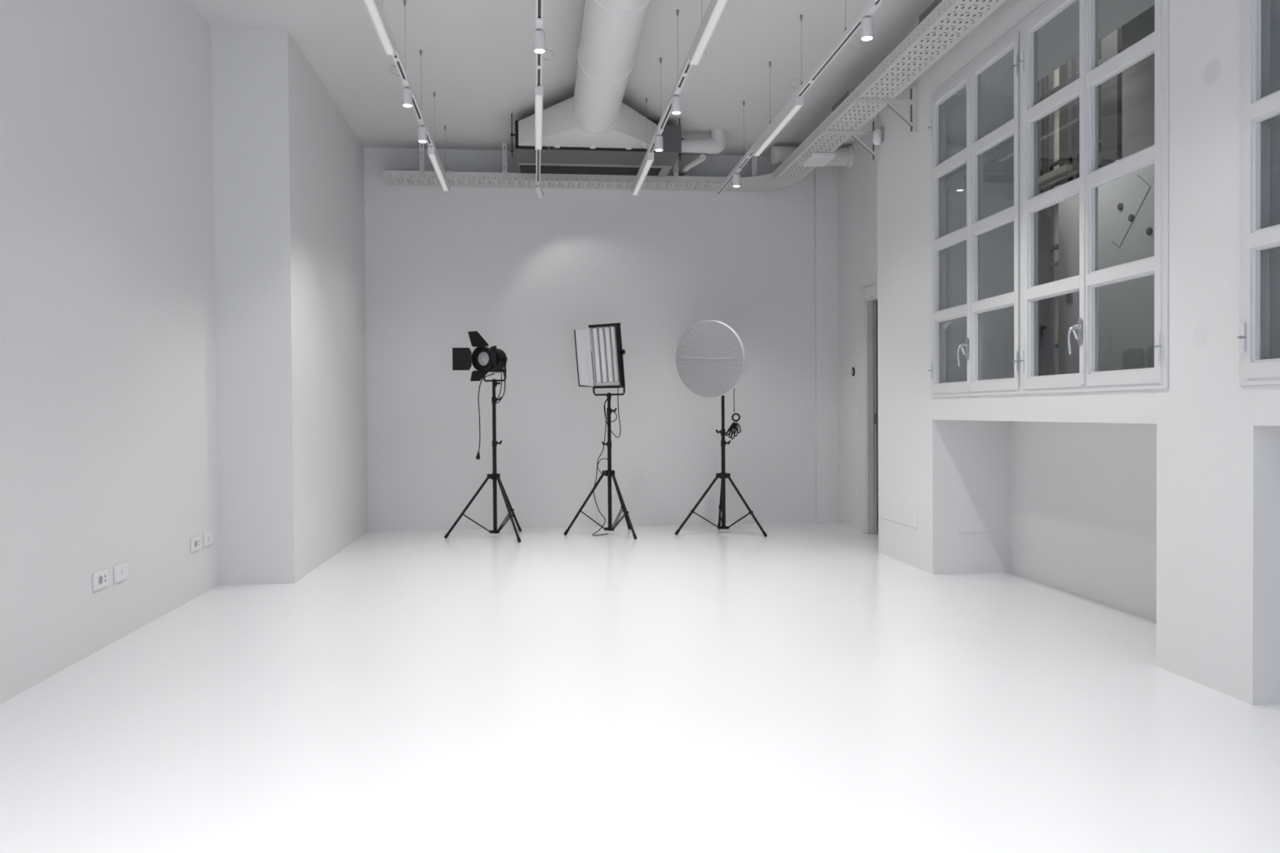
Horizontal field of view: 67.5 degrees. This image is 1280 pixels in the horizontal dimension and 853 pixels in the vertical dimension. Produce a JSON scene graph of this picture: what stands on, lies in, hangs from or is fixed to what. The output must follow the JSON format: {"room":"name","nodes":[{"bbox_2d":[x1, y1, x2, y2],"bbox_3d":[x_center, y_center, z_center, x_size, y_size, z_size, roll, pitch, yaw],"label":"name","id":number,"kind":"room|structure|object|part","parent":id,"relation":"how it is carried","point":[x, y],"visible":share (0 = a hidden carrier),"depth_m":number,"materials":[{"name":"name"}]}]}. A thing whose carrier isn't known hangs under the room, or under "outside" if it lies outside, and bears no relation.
{"room":"studio","nodes":[
{"label":"studio","id":0,"kind":"room"},
{"bbox_2d":[0,0,368,704],"bbox_3d":[-2.258,-0.710,2.345,0.827,3.580,13.170,-1,1,-6],"label":"wall","id":1,"kind":"structure","parent":0,"point":[183,340],"depth_m":5.27,"materials":[{"name":"paint"}]},
{"bbox_2d":[92,568,108,591],"bbox_3d":[-2.534,0.720,4.499,0.011,0.083,0.148,-1,1,-6],"label":"socket plate","id":2,"kind":"object","parent":1,"relation":"attached to","point":[100,579],"visible":1,"depth_m":4.49,"materials":[{"name":"white plastic"}]},
{"bbox_2d":[113,561,128,582],"bbox_3d":[-2.558,0.719,4.720,0.011,0.083,0.148,-1,1,-6],"label":"socket plate","id":3,"kind":"object","parent":1,"relation":"attached to","point":[121,571],"visible":1,"depth_m":4.70,"materials":[{"name":"white plastic"}]},
{"bbox_2d":[190,535,200,552],"bbox_3d":[-2.670,0.705,5.752,0.011,0.083,0.148,-1,1,-6],"label":"socket plate","id":4,"kind":"object","parent":1,"relation":"attached to","point":[195,542],"visible":1,"depth_m":5.74,"materials":[{"name":"white plastic"}]},
{"bbox_2d":[203,530,213,546],"bbox_3d":[-2.693,0.701,5.972,0.011,0.083,0.148,-1,1,-6],"label":"socket plate","id":5,"kind":"object","parent":1,"relation":"attached to","point":[208,536],"visible":1,"depth_m":5.96,"materials":[{"name":"white plastic"}]},
{"bbox_2d":[188,0,933,156],"bbox_3d":[0.094,-2.596,2.639,5.600,0.150,13.900,-1,1,-6],"label":"ceiling","id":6,"kind":"structure","parent":0,"point":[478,56],"depth_m":6.72,"materials":[{"name":"paint"}]},
{"bbox_2d":[378,0,453,190],"bbox_3d":[-1.059,-2.265,2.518,0.175,0.492,12.100,-1,1,-6],"label":"track","id":7,"kind":"object","parent":6,"relation":"hanging from","point":[397,59],"visible":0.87,"depth_m":6.01,"materials":[{"name":"metal"}]},
{"bbox_2d":[363,0,395,55],"bbox_3d":[-1.278,-2.021,4.560,0.051,0.058,1.208,-1,1,-6],"label":"lamp","id":8,"kind":"object","parent":7,"relation":"attached to","point":[374,8],"visible":1,"depth_m":4.80,"materials":[{"name":"white paint"}]},
{"bbox_2d":[401,78,412,106],"bbox_3d":[-1.408,-2.008,5.769,0.060,0.119,0.160,-1,1,-6],"label":"track spotlight","id":9,"kind":"object","parent":7,"relation":"attached to","point":[406,91],"visible":1,"depth_m":5.79,"materials":[{"name":"white paint"}]},
{"bbox_2d":[417,118,426,142],"bbox_3d":[-1.492,-2.019,6.540,0.060,0.119,0.160,-1,1,-6],"label":"track spotlight","id":10,"kind":"object","parent":7,"relation":"attached to","point":[422,130],"visible":1,"depth_m":6.56,"materials":[{"name":"white paint"}]},
{"bbox_2d":[427,146,448,191],"bbox_3d":[-1.621,-2.067,7.731,0.051,0.058,1.208,-1,1,-6],"label":"lamp","id":11,"kind":"object","parent":7,"relation":"attached to","point":[432,153],"visible":1,"depth_m":7.57,"materials":[{"name":"white metal"}]},
{"bbox_3d":[-1.556,-2.058,7.133,0.051,0.056,0.004,-1,1,-6],"label":"plate","id":12,"kind":"part","parent":11,"relation":"part of","materials":[{"name":"white paint"}]},
{"bbox_2d":[419,142,424,177],"bbox_3d":[-1.979,-2.429,8.697,0.042,0.339,0.030,-1,1,-6],"label":"strut","id":13,"kind":"object","parent":6,"relation":"hanging from","point":[422,175],"visible":0.87,"depth_m":8.68,"materials":[{"name":"paint"}]},
{"bbox_2d":[502,142,506,178],"bbox_3d":[-1.241,-2.435,8.776,0.042,0.339,0.030,-1,1,-6],"label":"strut","id":14,"kind":"object","parent":6,"relation":"hanging from","point":[504,171],"visible":1,"depth_m":8.76,"materials":[{"name":"paint"}]},
{"bbox_2d":[535,0,554,181],"bbox_3d":[-0.237,-2.273,2.637,0.106,0.492,12.160,-1,1,-6],"label":"track","id":15,"kind":"object","parent":6,"relation":"hanging from","point":[539,3],"visible":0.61,"depth_m":5.53,"materials":[{"name":"metal"}]},
{"bbox_2d":[534,85,542,149],"bbox_3d":[-0.680,-2.054,6.425,0.051,0.058,1.208,-1,1,-6],"label":"lamp","id":16,"kind":"object","parent":15,"relation":"attached to","point":[538,89],"visible":1,"depth_m":6.25,"materials":[{"name":"white paint"}]},
{"bbox_3d":[-0.615,-2.045,5.827,0.051,0.056,0.004,-1,1,-6],"label":"plate","id":17,"kind":"part","parent":16,"relation":"part of","materials":[{"name":"white paint"}]},
{"bbox_2d":[533,17,545,53],"bbox_3d":[-0.515,-2.001,4.907,0.060,0.119,0.160,-1,1,-6],"label":"track spotlight","id":18,"kind":"object","parent":15,"relation":"attached to","point":[539,34],"visible":1,"depth_m":4.93,"materials":[{"name":"white paint"}]},
{"bbox_2d":[534,181,544,197],"bbox_3d":[-0.874,-2.053,8.315,0.088,0.114,0.178,-1,1,-6],"label":"track spotlight","id":19,"kind":"object","parent":15,"relation":"attached to","point":[538,188],"visible":1,"depth_m":8.33,"materials":[{"name":"white paint"}]},
{"bbox_3d":[-0.269,-2.046,2.631,0.036,0.035,12.148,-1,1,-6],"label":"rail","id":20,"kind":"part","parent":15,"relation":"part of","materials":[{"name":"white metal"}]},
{"bbox_2d":[510,113,684,177],"bbox_3d":[-0.395,-2.424,8.392,1.447,0.362,0.860,-1,1,-6],"label":"air conditioning unit","id":21,"kind":"object","parent":6,"relation":"hanging from","point":[562,160],"visible":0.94,"depth_m":8.23,"materials":[{"name":"metal"}]},
{"bbox_3d":[-1.051,-2.412,7.929,0.042,0.362,0.030,-1,1,-6],"label":"hanger rod","id":22,"kind":"part","parent":21,"relation":"part of","materials":[{"name":"grey metal"}]},
{"bbox_3d":[-0.431,-2.415,7.967,1.200,0.230,0.021,-1,1,-6],"label":"gasket frame","id":23,"kind":"part","parent":21,"relation":"part of","materials":[{"name":"white metal"}]},
{"bbox_2d":[518,96,657,149],"bbox_3d":[-0.384,-2.344,7.513,1.146,0.368,0.888,-1,1,-6],"label":"hood","id":24,"kind":"object","parent":21,"relation":"attached to","point":[560,128],"visible":0.72,"depth_m":7.46,"materials":[{"name":"white paint"}]},
{"bbox_3d":[-0.368,-2.311,8.232,1.386,0.008,0.488,-1,1,-6],"label":"underside panel","id":25,"kind":"part","parent":21,"relation":"part of","materials":[{"name":"metal"}]},
{"bbox_3d":[0.346,-2.425,8.080,0.042,0.362,0.030,-1,1,-6],"label":"hanger rod","id":26,"kind":"part","parent":21,"relation":"part of","materials":[{"name":"grey metal"}]},
{"bbox_2d":[681,128,725,154],"bbox_3d":[0.533,-2.512,8.451,0.450,0.200,0.132,-1,1,-6],"label":"ventilation duct","id":27,"kind":"object","parent":21,"relation":"attached to","point":[716,144],"visible":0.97,"depth_m":8.40,"materials":[{"name":"white metal"}]},
{"bbox_2d":[572,0,650,133],"bbox_3d":[0.259,-2.259,1.654,0.362,0.362,10.898,-1,1,-6],"label":"air duct","id":28,"kind":"object","parent":6,"relation":"hanging from","point":[611,29],"visible":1,"depth_m":5.68,"materials":[{"name":"white metal"}]},
{"bbox_2d":[631,0,712,187],"bbox_3d":[0.588,-2.279,2.646,0.175,0.492,12.000,-1,1,-6],"label":"track","id":29,"kind":"object","parent":6,"relation":"hanging from","point":[684,72],"visible":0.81,"depth_m":6.12,"materials":[{"name":"metal"}]},
{"bbox_2d":[631,152,653,195],"bbox_3d":[0.017,-2.082,7.939,0.051,0.058,1.208,-1,1,-6],"label":"lamp","id":30,"kind":"object","parent":29,"relation":"attached to","point":[649,158],"visible":1,"depth_m":7.79,"materials":[{"name":"white paint"}]},
{"bbox_3d":[0.082,-2.073,7.340,0.051,0.056,0.004,-1,1,-6],"label":"plate","id":31,"kind":"part","parent":30,"relation":"part of","materials":[{"name":"white paint"}]},
{"bbox_2d":[654,128,663,151],"bbox_3d":[0.140,-2.035,6.802,0.060,0.119,0.160,-1,1,-6],"label":"track spotlight","id":32,"kind":"object","parent":29,"relation":"attached to","point":[658,138],"visible":1,"depth_m":6.83,"materials":[{"name":"white paint"}]},
{"bbox_2d":[671,87,682,114],"bbox_3d":[0.233,-2.022,5.949,0.060,0.119,0.160,-1,1,-6],"label":"track spotlight","id":33,"kind":"object","parent":29,"relation":"attached to","point":[676,99],"visible":1,"depth_m":5.97,"materials":[{"name":"white paint"}]},
{"bbox_2d":[688,0,728,65],"bbox_3d":[0.364,-2.036,4.738,0.051,0.058,1.208,-1,1,-6],"label":"lamp","id":34,"kind":"object","parent":29,"relation":"attached to","point":[716,8],"visible":1,"depth_m":4.88,"materials":[{"name":"white paint"}]},
{"bbox_2d":[673,158,678,182],"bbox_3d":[0.334,-2.449,8.947,0.042,0.339,0.030,-1,1,-6],"label":"strut","id":35,"kind":"object","parent":6,"relation":"hanging from","point":[677,161],"visible":0.59,"depth_m":8.93,"materials":[{"name":"paint"}]},
{"bbox_2d":[751,155,756,176],"bbox_3d":[1.076,-2.456,9.027,0.042,0.339,0.030,-1,1,-6],"label":"strut","id":36,"kind":"object","parent":6,"relation":"hanging from","point":[753,157],"visible":0.68,"depth_m":9.01,"materials":[{"name":"paint"}]},
{"bbox_2d":[715,0,882,195],"bbox_3d":[1.361,-2.287,2.780,0.175,0.492,12.100,-1,1,-6],"label":"track","id":37,"kind":"object","parent":6,"relation":"hanging from","point":[855,24],"visible":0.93,"depth_m":5.75,"materials":[{"name":"white metal"}]},
{"bbox_2d":[733,168,742,186],"bbox_3d":[0.807,-2.057,7.914,0.060,0.119,0.160,-1,1,-6],"label":"track spotlight","id":38,"kind":"object","parent":37,"relation":"attached to","point":[736,177],"visible":1,"depth_m":7.94,"materials":[{"name":"white paint"}]},
{"bbox_2d":[752,96,803,155],"bbox_3d":[0.944,-2.069,6.651,0.051,0.058,1.208,-1,1,-6],"label":"lamp","id":39,"kind":"object","parent":37,"relation":"attached to","point":[797,103],"visible":1,"depth_m":6.52,"materials":[{"name":"white paint"}]},
{"bbox_3d":[1.009,-2.060,6.053,0.051,0.056,0.004,-1,1,-6],"label":"plate","id":40,"kind":"part","parent":39,"relation":"part of","materials":[{"name":"white paint"}]},
{"bbox_2d":[861,4,879,40],"bbox_3d":[1.148,-2.011,4.769,0.060,0.119,0.160,-1,1,-6],"label":"track spotlight","id":41,"kind":"object","parent":37,"relation":"attached to","point":[867,22],"visible":1,"depth_m":4.79,"materials":[{"name":"white paint"}]},
{"bbox_2d":[364,147,878,531],"bbox_3d":[-0.508,-0.828,9.273,5.800,3.580,0.370,-1,1,-6],"label":"wall","id":42,"kind":"structure","parent":0,"point":[523,271],"depth_m":9.16,"materials":[{"name":"paint"}]},
{"bbox_2d":[678,153,706,176],"bbox_3d":[0.457,-2.414,8.884,0.087,0.070,0.711,-1,1,-15],"label":"pipe","id":43,"kind":"object","parent":42,"relation":"attached to","point":[701,157],"visible":0.88,"depth_m":8.75,"materials":[{"name":"white metal"}]},
{"bbox_2d":[0,521,1279,852],"bbox_3d":[0.394,1.116,2.725,6.150,0.120,13.900,-1,1,-6],"label":"floor","id":44,"kind":"structure","parent":0,"point":[800,687],"depth_m":3.47,"materials":[{"name":"white paint"}]},
{"bbox_2d":[444,378,521,542],"bbox_3d":[-1.391,0.283,8.446,0.678,1.402,0.775,-1,1,-6],"label":"stand","id":45,"kind":"object","parent":44,"relation":"on","point":[495,477],"visible":1,"depth_m":8.44,"materials":[{"name":"black metal"}]},
{"bbox_3d":[-1.520,0.706,8.435,0.399,0.540,0.023,-1,1,-7],"label":"leg","id":46,"kind":"part","parent":45,"relation":"part of","materials":[{"name":"black metal"}]},
{"bbox_2d":[452,331,507,459],"bbox_3d":[-1.331,-0.262,8.364,0.483,1.110,0.399,0,1,29],"label":"spotlight","id":47,"kind":"object","parent":45,"relation":"on","point":[484,359],"visible":1,"depth_m":8.32,"materials":[{"name":"black metal"}]},
{"bbox_3d":[-1.548,-0.588,8.328,0.165,0.196,0.003,0,1,-4],"label":"barn door","id":48,"kind":"part","parent":47,"relation":"part of","materials":[{"name":"black metal"}]},
{"bbox_3d":[-1.404,-0.753,8.232,0.184,0.125,0.113,0,1,30],"label":"barn door","id":49,"kind":"part","parent":47,"relation":"part of","materials":[{"name":"black metal"}]},
{"bbox_3d":[-1.395,-0.437,8.248,0.184,0.095,0.086,0,1,30],"label":"barn door","id":50,"kind":"part","parent":47,"relation":"part of","materials":[{"name":"black metal"}]},
{"bbox_3d":[-1.361,-0.122,8.488,0.160,0.707,0.015,-1,1,-28],"label":"power cord","id":51,"kind":"part","parent":47,"relation":"part of","materials":[{"name":"black rubber"}]},
{"bbox_3d":[-1.249,-0.587,8.156,0.003,0.196,0.165,-1,1,-26],"label":"barn door","id":52,"kind":"part","parent":47,"relation":"part of","materials":[{"name":"black metal"}]},
{"bbox_3d":[-1.184,-0.591,8.387,0.030,0.040,0.040,0,1,30],"label":"tilt knob","id":53,"kind":"part","parent":47,"relation":"part of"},
{"bbox_3d":[-1.139,0.706,8.269,0.023,0.540,0.399,-1,1,-37],"label":"leg","id":54,"kind":"part","parent":45,"relation":"part of","materials":[{"name":"black metal"}]},
{"bbox_3d":[-1.186,0.700,8.682,0.023,0.540,0.398,0,1,23],"label":"leg","id":55,"kind":"part","parent":45,"relation":"part of","materials":[{"name":"black metal"}]},
{"bbox_2d":[564,400,636,539],"bbox_3d":[-0.369,0.348,8.585,0.638,1.252,0.722,-1,1,-6],"label":"stand","id":56,"kind":"object","parent":44,"relation":"on","point":[609,473],"visible":1,"depth_m":8.58,"materials":[{"name":"black metal"}]},
{"bbox_3d":[-0.496,0.689,8.587,0.369,0.554,0.023,0,1,-5],"label":"leg","id":57,"kind":"part","parent":56,"relation":"part of","materials":[{"name":"black metal"}]},
{"bbox_2d":[573,322,625,535],"bbox_3d":[-0.315,0.026,8.554,0.497,1.890,0.262,0,1,38],"label":"fluorescent panel","id":58,"kind":"object","parent":56,"relation":"on","point":[602,366],"visible":1,"depth_m":8.58,"materials":[{"name":"black metal"}]},
{"bbox_3d":[-0.353,0.356,8.539,0.157,1.232,0.064,-1,1,-6],"label":"power cord","id":59,"kind":"part","parent":58,"relation":"part of","materials":[{"name":"black rubber"}]},
{"bbox_3d":[-0.296,-0.631,8.568,0.310,0.576,0.139,0,1,35],"label":"frame","id":60,"kind":"part","parent":58,"relation":"part of","materials":[{"name":"black metal"}]},
{"bbox_3d":[-0.159,-0.658,8.460,0.047,0.044,0.044,0,1,35],"label":"tilt knob","id":61,"kind":"part","parent":58,"relation":"part of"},
{"bbox_3d":[-0.176,0.683,8.809,0.023,0.554,0.369,0,1,25],"label":"leg","id":62,"kind":"part","parent":56,"relation":"part of","materials":[{"name":"black metal"}]},
{"bbox_3d":[-0.143,0.689,8.421,0.190,0.554,0.327,-1,1,-6],"label":"leg","id":63,"kind":"part","parent":56,"relation":"part of","materials":[{"name":"black metal"}]},
{"bbox_2d":[675,395,767,537],"bbox_3d":[0.822,0.180,8.598,0.751,1.572,0.746,0,1,37],"label":"stand","id":64,"kind":"object","parent":44,"relation":"on","point":[722,519],"visible":0.99,"depth_m":8.63,"materials":[{"name":"black metal"}]},
{"bbox_3d":[0.515,0.699,8.589,0.418,0.521,0.023,-1,1,-16],"label":"leg","id":65,"kind":"part","parent":64,"relation":"part of","materials":[{"name":"black metal"}]},
{"bbox_2d":[675,320,746,439],"bbox_3d":[0.634,-0.406,8.446,0.586,1.056,0.467,-1,1,-6],"label":"disc softlight","id":66,"kind":"object","parent":64,"relation":"attached to","point":[711,357],"visible":1,"depth_m":8.41,"materials":[{"name":"grey fabric"}]},
{"bbox_3d":[0.753,0.693,8.909,0.023,0.521,0.418,0,1,-1],"label":"leg","id":67,"kind":"part","parent":64,"relation":"part of","materials":[{"name":"black metal"}]},
{"bbox_3d":[0.945,0.698,8.495,0.418,0.521,0.023,0,1,41],"label":"leg","id":68,"kind":"part","parent":64,"relation":"part of","materials":[{"name":"black metal"}]},
{"bbox_2d":[838,126,877,530],"bbox_3d":[2.091,-0.832,8.322,0.073,3.580,2.221,-1,1,-6],"label":"wall","id":69,"kind":"structure","parent":0,"point":[857,184],"depth_m":8.94,"materials":[{"name":"paint"}]},
{"bbox_2d":[770,145,854,168],"bbox_3d":[1.601,-2.517,8.909,0.744,0.208,0.208,-1,1,-6],"label":"pipe","id":70,"kind":"object","parent":69,"relation":"attached to","point":[845,157],"visible":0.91,"depth_m":8.85,"materials":[{"name":"white metal"}]},
{"bbox_2d":[851,365,857,377],"bbox_3d":[1.982,-0.509,8.874,0.031,0.110,0.120,-1,1,-6],"label":"thermostat","id":71,"kind":"object","parent":69,"relation":"attached to","point":[854,368],"visible":1,"depth_m":8.85,"materials":[{"name":"black plastic"}]},
{"bbox_2d":[859,283,877,533],"bbox_3d":[2.103,-0.135,8.125,0.102,2.187,1.125,-1,1,-6],"label":"door","id":72,"kind":"structure","parent":69,"relation":"in","point":[868,295],"depth_m":8.53,"materials":[{"name":"paint"}]},
{"bbox_2d":[876,490,878,505],"bbox_3d":[4.094,-1.966,5.696,3.000,5.500,12.700,-1,1,-6],"label":"floor","id":73,"kind":"structure","parent":0,"point":[877,491],"depth_m":9.06,"materials":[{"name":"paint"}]},
{"bbox_2d":[875,207,1050,521],"bbox_3d":[2.604,-0.348,8.526,0.981,2.800,2.200,-1,1,-6],"label":"wall","id":74,"kind":"structure","parent":0,"point":[1044,221],"depth_m":7.47,"materials":[{"name":"grey paint"}]},
{"bbox_2d":[1038,54,1079,102],"label":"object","id":75,"kind":"object","parent":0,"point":[1068,72],"depth_m":10.08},
{"bbox_2d":[1038,97,1079,194],"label":"window","id":76,"kind":"structure","parent":0,"point":[1058,137],"depth_m":10.04,"materials":[{"name":"clear glass"}]},
{"bbox_2d":[876,0,1279,705],"bbox_3d":[2.719,-0.738,1.868,0.579,3.580,11.149,-1,1,-6],"label":"wall","id":77,"kind":"structure","parent":0,"point":[1162,506],"depth_m":5.13,"materials":[{"name":"paint"}]},
{"bbox_2d":[822,118,878,159],"bbox_3d":[1.606,-2.198,7.316,0.434,0.310,0.037,-1,1,-6],"label":"wall bracket","id":78,"kind":"object","parent":77,"relation":"attached to","point":[874,152],"visible":0.8,"depth_m":7.31,"materials":[{"name":"metal"}]},
{"bbox_3d":[1.589,-2.242,7.315,0.401,0.028,0.034,-1,1,-6],"label":"arm","id":79,"kind":"part","parent":78,"relation":"part of","materials":[{"name":"paint"}]},
{"bbox_3d":[1.805,-2.200,7.340,0.033,0.310,0.033,-1,1,-6],"label":"post","id":80,"kind":"part","parent":78,"relation":"part of","materials":[{"name":"metal"}]},
{"bbox_2d":[872,126,884,145],"bbox_3d":[1.796,-2.193,7.235,0.076,0.130,0.080,-1,1,-6],"label":"sensor","id":81,"kind":"object","parent":77,"relation":"attached to","point":[878,134],"visible":1,"depth_m":7.21,"materials":[{"name":"white plastic"}]},
{"bbox_2d":[854,85,916,132],"bbox_3d":[1.686,-2.187,6.577,0.434,0.310,0.037,-1,1,-6],"label":"wall bracket","id":82,"kind":"object","parent":77,"relation":"attached to","point":[913,101],"visible":1,"depth_m":6.58,"materials":[{"name":"metal"}]},
{"bbox_2d":[382,0,1005,191],"bbox_3d":[0.232,-2.242,2.790,3.814,0.125,12.762,-1,1,-6],"label":"cable tray","id":83,"kind":"object","parent":82,"relation":"on","point":[910,50],"visible":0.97,"depth_m":7.17,"materials":[{"name":"paint"}]},
{"bbox_2d":[801,151,836,166],"bbox_3d":[1.506,-2.248,8.068,0.200,0.040,0.340,-1,1,-6],"label":"lamp","id":84,"kind":"object","parent":83,"relation":"attached to","point":[815,158],"visible":1,"depth_m":7.99,"materials":[{"name":"white paint"}]},
{"bbox_2d":[804,156,833,166],"bbox_3d":[1.506,-2.230,8.068,0.166,0.005,0.300,-1,1,-6],"label":"diffuser","id":85,"kind":"object","parent":84,"relation":"attached to","point":[810,161],"depth_m":8.06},
{"bbox_3d":[1.456,-2.341,6.899,0.027,0.068,0.426,-1,1,-6],"label":"splice frame","id":86,"kind":"part","parent":83,"relation":"part of","materials":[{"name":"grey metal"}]},
{"bbox_3d":[1.668,-2.313,4.936,0.027,0.068,1.136,-1,1,-6],"label":"splice frame","id":87,"kind":"part","parent":83,"relation":"part of","materials":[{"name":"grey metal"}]},
{"bbox_3d":[1.669,-2.231,6.576,0.401,0.028,0.034,-1,1,-6],"label":"arm","id":88,"kind":"part","parent":82,"relation":"part of","materials":[{"name":"paint"}]},
{"bbox_3d":[1.885,-2.189,6.600,0.033,0.310,0.033,-1,1,-6],"label":"post","id":89,"kind":"part","parent":82,"relation":"part of","materials":[{"name":"metal"}]},
{"bbox_2d":[880,496,917,528],"bbox_3d":[1.883,0.622,6.986,0.005,0.162,0.695,-1,1,-6],"label":"access panel","id":90,"kind":"object","parent":77,"relation":"attached to","point":[900,512],"visible":1,"depth_m":6.96,"materials":[{"name":"paint"}]},
{"bbox_2d":[927,0,1168,397],"bbox_3d":[2.061,-1.178,5.166,0.170,2.009,2.396,-1,1,-6],"label":"window","id":91,"kind":"structure","parent":77,"relation":"in","point":[1023,37],"depth_m":5.07,"materials":[{"name":"paint"}]},
{"bbox_3d":[1.983,-1.188,6.052,0.054,1.947,0.557,-1,1,-6],"label":"sash","id":92,"kind":"part","parent":91,"relation":"part of","materials":[{"name":"paint"}]},
{"bbox_3d":[1.949,-0.449,5.779,0.066,0.173,0.032,-1,1,-6],"label":"handle","id":93,"kind":"part","parent":91,"relation":"part of","materials":[{"name":"silver metal"}]},
{"bbox_3d":[2.045,-1.179,5.484,0.054,1.947,0.580,-1,1,-6],"label":"sash","id":94,"kind":"part","parent":91,"relation":"part of","materials":[{"name":"paint"}]},
{"bbox_3d":[2.113,-1.171,4.856,0.054,1.947,0.570,-1,1,-6],"label":"sash","id":95,"kind":"part","parent":91,"relation":"part of","materials":[{"name":"paint"}]},
{"bbox_3d":[2.079,-0.432,4.577,0.066,0.173,0.032,-1,1,-6],"label":"handle","id":96,"kind":"part","parent":91,"relation":"part of","materials":[{"name":"silver metal"}]},
{"bbox_3d":[2.174,-1.162,4.288,0.054,1.947,0.567,-1,1,-6],"label":"sash","id":97,"kind":"part","parent":91,"relation":"part of","materials":[{"name":"paint"}]},
{"bbox_2d":[1237,0,1279,386],"bbox_3d":[2.364,-1.138,2.372,0.170,2.009,2.396,-1,1,-6],"label":"window","id":98,"kind":"structure","parent":77,"relation":"in","point":[1258,105],"depth_m":3.51,"materials":[{"name":"paint"}]},
{"bbox_2d":[1097,26,1122,66],"label":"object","id":99,"kind":"object","parent":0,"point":[1110,46],"depth_m":9.14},
{"bbox_2d":[1097,71,1122,168],"label":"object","id":100,"kind":"object","parent":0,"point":[1110,91],"depth_m":9.15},
{"bbox_2d":[1122,4,1154,158],"bbox_3d":[3.879,-1.957,5.221,0.330,5.300,3.600,-1,1,-6],"label":"wall partition","id":101,"kind":"structure","parent":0,"point":[1138,80],"depth_m":6.79,"materials":[{"name":"grey paint"}]},
{"bbox_2d":[1058,164,1154,374],"bbox_3d":[3.510,-1.106,6.668,0.066,1.440,2.133,-1,1,-6],"label":"wall","id":102,"kind":"structure","parent":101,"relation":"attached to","point":[1126,204],"depth_m":6.96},
{"bbox_2d":[1066,293,1072,302],"bbox_3d":[3.390,-1.029,7.560,0.015,0.100,0.070,-1,1,-6],"label":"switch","id":103,"kind":"object","parent":102,"relation":"attached to","point":[1068,296],"depth_m":7.55,"materials":[{"name":"grey plastic"}]},
{"bbox_3d":[3.457,-1.585,6.894,0.016,0.051,0.051,-1,1,-6],"label":"knob","id":104,"kind":"part","parent":102,"relation":"part of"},
{"bbox_3d":[3.471,-1.476,6.769,0.016,0.051,0.051,-1,1,-6],"label":"knob","id":105,"kind":"part","parent":102,"relation":"part of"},
{"bbox_3d":[3.494,-1.341,6.572,0.016,0.051,0.051,-1,1,-6],"label":"knob","id":106,"kind":"part","parent":102,"relation":"part of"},
{"label":"outside","id":107,"kind":"structure","parent":0,"visible":0},
{"bbox_2d":[1038,164,1072,186],"bbox_3d":[3.627,-2.258,9.152,0.060,0.055,1.720,-1,1,-6],"label":"steel beam","id":108,"kind":"structure","parent":107,"point":[1066,168],"depth_m":8.48,"materials":[{"name":"grey metal"}]}
]}

